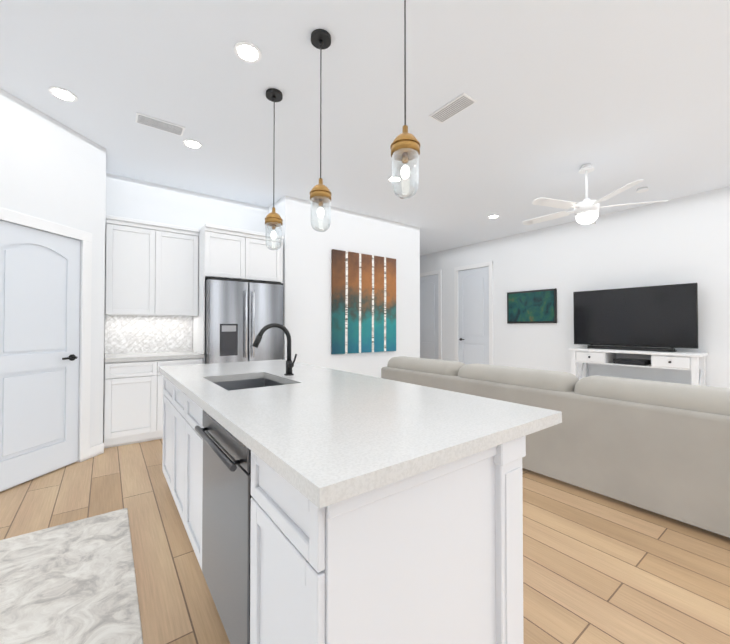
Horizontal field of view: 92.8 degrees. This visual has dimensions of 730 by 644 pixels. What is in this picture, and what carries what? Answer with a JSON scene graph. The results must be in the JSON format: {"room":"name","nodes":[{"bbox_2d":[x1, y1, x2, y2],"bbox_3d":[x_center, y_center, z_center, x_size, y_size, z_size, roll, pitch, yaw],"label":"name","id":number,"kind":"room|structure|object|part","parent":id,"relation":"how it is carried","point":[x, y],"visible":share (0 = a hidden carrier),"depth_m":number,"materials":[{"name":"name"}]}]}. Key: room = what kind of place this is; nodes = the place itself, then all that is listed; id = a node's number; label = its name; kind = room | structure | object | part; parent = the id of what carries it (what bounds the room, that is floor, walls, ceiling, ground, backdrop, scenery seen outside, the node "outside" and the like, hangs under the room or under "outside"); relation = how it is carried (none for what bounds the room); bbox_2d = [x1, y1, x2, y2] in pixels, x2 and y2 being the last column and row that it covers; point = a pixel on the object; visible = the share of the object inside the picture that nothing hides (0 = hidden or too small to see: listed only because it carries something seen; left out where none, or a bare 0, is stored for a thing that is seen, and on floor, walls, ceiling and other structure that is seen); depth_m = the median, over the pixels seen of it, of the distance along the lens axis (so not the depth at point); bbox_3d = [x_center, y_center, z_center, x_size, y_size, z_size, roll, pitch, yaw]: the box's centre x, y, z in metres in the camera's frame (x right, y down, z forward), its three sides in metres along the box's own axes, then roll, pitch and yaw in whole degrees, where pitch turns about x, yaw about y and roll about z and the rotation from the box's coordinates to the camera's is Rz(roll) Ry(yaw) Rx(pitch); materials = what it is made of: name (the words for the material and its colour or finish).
{"room":"kitchen","nodes":[
{"label":"kitchen","id":0,"kind":"room"},
{"bbox_2d":[0,88,105,461],"bbox_3d":[-2.768,-0.231,2.475,0.120,3.000,1.938,0,-1,8],"label":"wall","id":1,"kind":"structure","parent":0,"point":[52,170],"depth_m":3.03,"materials":[{"name":"white paint"}]},
{"bbox_2d":[0,220,79,491],"bbox_3d":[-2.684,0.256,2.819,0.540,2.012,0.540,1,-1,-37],"label":"pantry door","id":2,"kind":"structure","parent":1,"relation":"in","point":[39,325],"depth_m":2.83,"materials":[{"name":"white wood"}]},
{"bbox_2d":[0,207,91,461],"bbox_3d":[-2.647,0.216,2.814,0.020,2.115,0.910,0,-1,8],"label":"door frame","id":3,"kind":"structure","parent":1,"relation":"attached to","point":[84,237],"depth_m":3.19,"materials":[{"name":"white wood"}]},
{"bbox_2d":[90,443,103,457],"bbox_3d":[-2.700,1.219,2.455,0.014,0.100,1.918,0,-1,8],"label":"baseboard","id":4,"kind":"structure","parent":1,"relation":"attached to","point":[96,450],"depth_m":3.32,"materials":[{"name":"white wood"}]},
{"bbox_2d":[103,202,105,415],"bbox_3d":[-2.821,-0.215,3.663,0.120,3.000,0.678,1,-1,-37],"label":"wall","id":5,"kind":"structure","parent":0,"point":[104,309],"depth_m":3.68,"materials":[{"name":"white paint"}]},
{"bbox_2d":[103,173,268,434],"bbox_3d":[-2.793,-0.207,4.194,3.300,3.000,0.140,1,-1,-37],"label":"wall","id":6,"kind":"structure","parent":0,"point":[126,197],"depth_m":4.40,"materials":[{"name":"white paint"}]},
{"bbox_2d":[105,219,163,318],"bbox_3d":[-2.661,-0.588,3.992,0.511,1.014,0.340,1,-1,-37],"label":"upper cabinet","id":7,"kind":"object","parent":6,"relation":"attached to","point":[158,275],"depth_m":3.86,"materials":[{"name":"white wood"}]},
{"bbox_2d":[160,227,199,318],"bbox_3d":[-2.342,-0.584,4.230,0.512,1.014,0.340,1,-1,-37],"label":"upper cabinet","id":8,"kind":"object","parent":6,"relation":"attached to","point":[181,285],"depth_m":4.14,"materials":[{"name":"white wood"}]},
{"bbox_2d":[196,227,251,282],"bbox_3d":[-1.834,-0.807,4.425,0.525,0.564,0.640,1,-1,-37],"label":"upper cabinet","id":9,"kind":"object","parent":6,"relation":"attached to","point":[222,254],"depth_m":4.17,"materials":[{"name":"white wood"}]},
{"bbox_2d":[252,235,282,282],"bbox_3d":[-1.505,-0.803,4.671,0.526,0.564,0.640,1,-1,-37],"label":"upper cabinet","id":10,"kind":"object","parent":6,"relation":"attached to","point":[267,264],"depth_m":4.46,"materials":[{"name":"white wood"}]},
{"bbox_2d":[268,195,419,377],"bbox_3d":[-0.943,-0.174,6.606,2.550,3.000,3.083,1,-1,-37],"label":"wall","id":11,"kind":"structure","parent":0,"point":[307,248],"depth_m":5.23,"materials":[{"name":"white paint"}]},
{"bbox_3d":[0.014,-0.290,5.424,1.230,1.530,0.040,1,-1,-37],"label":"canvas art","id":12,"kind":"part","parent":11,"relation":"part of"},
{"bbox_2d":[0,435,729,643],"bbox_3d":[0.696,1.328,3.132,7.930,0.100,10.580,1,-1,-37],"label":"floor","id":13,"kind":"structure","parent":0,"point":[598,568],"depth_m":1.85,"materials":[{"name":"brown wood"}]},
{"bbox_2d":[0,508,142,643],"bbox_3d":[-1.178,1.242,1.080,0.830,0.012,2.550,1,-1,-37],"label":"rug","id":14,"kind":"object","parent":13,"relation":"on","point":[73,582],"visible":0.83,"depth_m":1.64,"materials":[{"name":"white fabric"}]},
{"bbox_2d":[104,359,163,447],"bbox_3d":[-2.577,0.848,3.860,0.511,0.880,0.620,1,-1,-37],"label":"base cabinet","id":15,"kind":"object","parent":13,"relation":"on","point":[133,392],"depth_m":3.62,"materials":[{"name":"white wood"}]},
{"bbox_2d":[105,351,203,362],"bbox_3d":[-2.413,0.389,3.979,0.909,0.040,0.635,1,-1,-37],"label":"countertop","id":16,"kind":"structure","parent":15,"relation":"on","point":[136,356],"depth_m":3.81,"materials":[{"name":"white stone"}]},
{"bbox_2d":[164,359,203,365],"bbox_3d":[-2.259,0.851,4.098,0.512,0.880,0.620,1,-1,-37],"label":"base cabinet","id":17,"kind":"object","parent":13,"relation":"on","point":[167,362],"depth_m":3.88,"materials":[{"name":"white wood"}]},
{"bbox_2d":[205,278,283,363],"bbox_3d":[-1.608,0.400,4.457,0.902,1.791,0.814,1,-1,-37],"label":"fridge","id":18,"kind":"object","parent":13,"relation":"on","point":[240,315],"visible":0.4,"depth_m":4.12,"materials":[{"name":"grey metal"}]},
{"bbox_2d":[159,371,525,643],"bbox_3d":[-0.546,0.821,1.932,0.819,0.880,2.544,1,-1,-37],"label":"kitchen island","id":19,"kind":"object","parent":13,"relation":"on","point":[317,505],"depth_m":0.99,"materials":[{"name":"white wood"}]},
{"bbox_2d":[159,361,561,510],"bbox_3d":[-0.451,0.362,2.015,1.020,0.040,2.580,1,-1,-37],"label":"island countertop","id":20,"kind":"structure","parent":19,"relation":"on","point":[341,436],"depth_m":1.15,"materials":[{"name":"white stone"}]},
{"bbox_2d":[211,375,282,390],"bbox_3d":[-0.687,0.478,2.062,0.424,0.214,0.604,1,-1,-37],"label":"sink","id":21,"kind":"object","parent":20,"relation":"in","point":[248,380],"depth_m":2.33,"materials":[{"name":"grey metal"}]},
{"bbox_2d":[252,323,298,374],"bbox_3d":[-0.569,0.176,2.191,0.273,0.338,0.101,1,-1,-37],"label":"faucet","id":22,"kind":"object","parent":20,"relation":"on","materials":[{"name":"black metal"}]},
{"bbox_2d":[381,356,729,537],"bbox_3d":[1.667,0.856,3.326,0.990,0.850,3.600,1,-1,-37],"label":"sofa","id":23,"kind":"object","parent":13,"relation":"on","point":[661,448],"visible":0.71,"depth_m":2.38,"materials":[{"name":"beige fabric"}]},
{"bbox_2d":[569,347,708,385],"bbox_3d":[3.802,0.853,4.943,0.474,0.900,1.500,1,-1,-37],"label":"console","id":24,"kind":"object","parent":13,"relation":"on","point":[694,363],"visible":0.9,"depth_m":4.76,"materials":[{"name":"white wood"}]},
{"bbox_2d":[573,283,697,351],"bbox_3d":[3.831,-0.046,5.045,0.240,0.898,1.470,1,-1,-37],"label":"tv","id":25,"kind":"object","parent":24,"relation":"on","point":[648,318],"visible":1,"depth_m":4.93,"materials":[{"name":"black plastic"}]},
{"bbox_2d":[0,0,729,255],"bbox_3d":[0.696,-1.772,3.175,7.930,0.100,10.580,1,-1,-37],"label":"ceiling","id":26,"kind":"structure","parent":0,"point":[616,94],"depth_m":2.66,"materials":[{"name":"white paint"}]},
{"bbox_2d":[48,86,77,101],"bbox_3d":[-2.287,-1.723,2.633,0.170,0.010,0.170,1,-1,-37],"label":"recessed light","id":27,"kind":"object","parent":26,"relation":"in","point":[63,94],"visible":1,"depth_m":2.62,"materials":[{"name":"white plastic"}]},
{"bbox_2d":[135,112,184,135],"bbox_3d":[-1.780,-1.716,3.024,0.360,0.012,0.160,1,-1,-37],"label":"ceiling vent","id":28,"kind":"object","parent":26,"relation":"in","point":[153,122],"visible":0.98,"depth_m":3.01,"materials":[{"name":"white metal"}]},
{"bbox_2d":[183,139,201,148],"bbox_3d":[-1.661,-1.713,3.350,0.170,0.010,0.170,1,-1,-37],"label":"recessed light","id":29,"kind":"object","parent":26,"relation":"in","point":[191,143],"visible":1,"depth_m":3.34,"materials":[{"name":"white plastic"}]},
{"bbox_2d":[234,41,261,62],"bbox_3d":[-0.752,-1.729,2.231,0.170,0.010,0.170,1,-1,-37],"label":"recessed light","id":30,"kind":"object","parent":26,"relation":"in","point":[248,52],"visible":1,"depth_m":2.22,"materials":[{"name":"white plastic"}]},
{"bbox_2d":[265,88,282,249],"bbox_3d":[-0.687,-1.134,2.621,0.133,1.187,0.133,1,-1,-37],"label":"pendant light","id":31,"kind":"object","parent":26,"relation":"hanging from","point":[273,219],"visible":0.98,"depth_m":2.60,"materials":[{"name":"black"}]},
{"bbox_2d":[310,29,331,231],"bbox_3d":[-0.269,-1.141,2.110,0.133,1.187,0.133,1,-1,-37],"label":"pendant light","id":32,"kind":"object","parent":26,"relation":"hanging from","point":[320,193],"visible":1,"depth_m":2.09,"materials":[{"name":"black"}]},
{"bbox_2d":[388,176,401,181],"bbox_3d":[0.355,-1.702,4.142,0.170,0.010,0.170,1,-1,-37],"label":"recessed light","id":33,"kind":"object","parent":26,"relation":"in","point":[397,178],"visible":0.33,"depth_m":4.14,"materials":[{"name":"white"}]},
{"bbox_2d":[390,0,419,198],"bbox_3d":[0.180,-1.149,1.558,0.133,1.187,0.133,1,-1,-37],"label":"pendant light","id":34,"kind":"object","parent":26,"relation":"hanging from","point":[405,147],"visible":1,"depth_m":1.54,"materials":[{"name":"black"}]},
{"bbox_2d":[429,93,476,122],"bbox_3d":[0.703,-1.720,2.805,0.160,0.012,0.360,1,-1,-37],"label":"ceiling vent","id":35,"kind":"object","parent":26,"relation":"in","point":[458,104],"visible":1,"depth_m":2.79,"materials":[{"name":"white metal"}]},
{"bbox_2d":[522,163,667,224],"bbox_3d":[2.382,-1.390,3.845,1.385,0.645,1.323,1,-1,-37],"label":"ceiling fan","id":36,"kind":"object","parent":26,"relation":"hanging from","point":[585,211],"visible":1,"depth_m":3.71,"materials":[{"name":"white plastic"}]},
{"bbox_2d":[636,187,648,192],"bbox_3d":[3.542,-1.688,4.435,0.130,0.030,0.130,1,-1,-37],"label":"smoke detector","id":37,"kind":"object","parent":26,"relation":"attached to","point":[642,189],"visible":1,"depth_m":4.42,"materials":[{"name":"white plastic"}]},
{"bbox_2d":[420,186,729,387],"bbox_3d":[3.819,-0.189,5.481,0.140,3.000,10.580,1,-1,-37],"label":"wall","id":38,"kind":"structure","parent":0,"point":[684,240],"depth_m":5.43,"materials":[{"name":"white paint"}]},
{"bbox_2d":[420,270,441,359],"bbox_3d":[1.486,0.070,8.473,0.020,2.565,0.980,1,-1,-37],"label":"door frame","id":39,"kind":"structure","parent":38,"relation":"attached to","point":[439,272],"depth_m":8.12,"materials":[{"name":"white wood"}]},
{"bbox_2d":[420,274,437,359],"bbox_3d":[1.493,0.110,8.477,0.093,2.462,0.798,1,-1,-37],"label":"hall door","id":40,"kind":"structure","parent":39,"relation":"attached to","point":[428,317],"depth_m":8.42,"materials":[{"name":"white wood"}]},
{"bbox_2d":[454,261,492,364],"bbox_3d":[2.293,0.055,7.390,0.020,2.565,0.960,1,-1,-37],"label":"door frame","id":41,"kind":"structure","parent":38,"relation":"attached to","point":[478,265],"depth_m":7.22,"materials":[{"name":"white wood"}]},
{"bbox_2d":[458,266,488,364],"bbox_3d":[2.300,0.094,7.395,0.093,2.462,0.778,1,-1,-37],"label":"hall door","id":42,"kind":"structure","parent":41,"relation":"attached to","point":[473,302],"depth_m":7.40,"materials":[{"name":"white wood"}]},
{"bbox_2d":[507,288,556,322],"bbox_3d":[3.041,-0.277,6.381,0.026,0.600,0.920,1,-1,-37],"label":"picture frame","id":43,"kind":"object","parent":38,"relation":"attached to","point":[535,306],"visible":0.94,"depth_m":6.34,"materials":[{"name":"black"}]}
]}

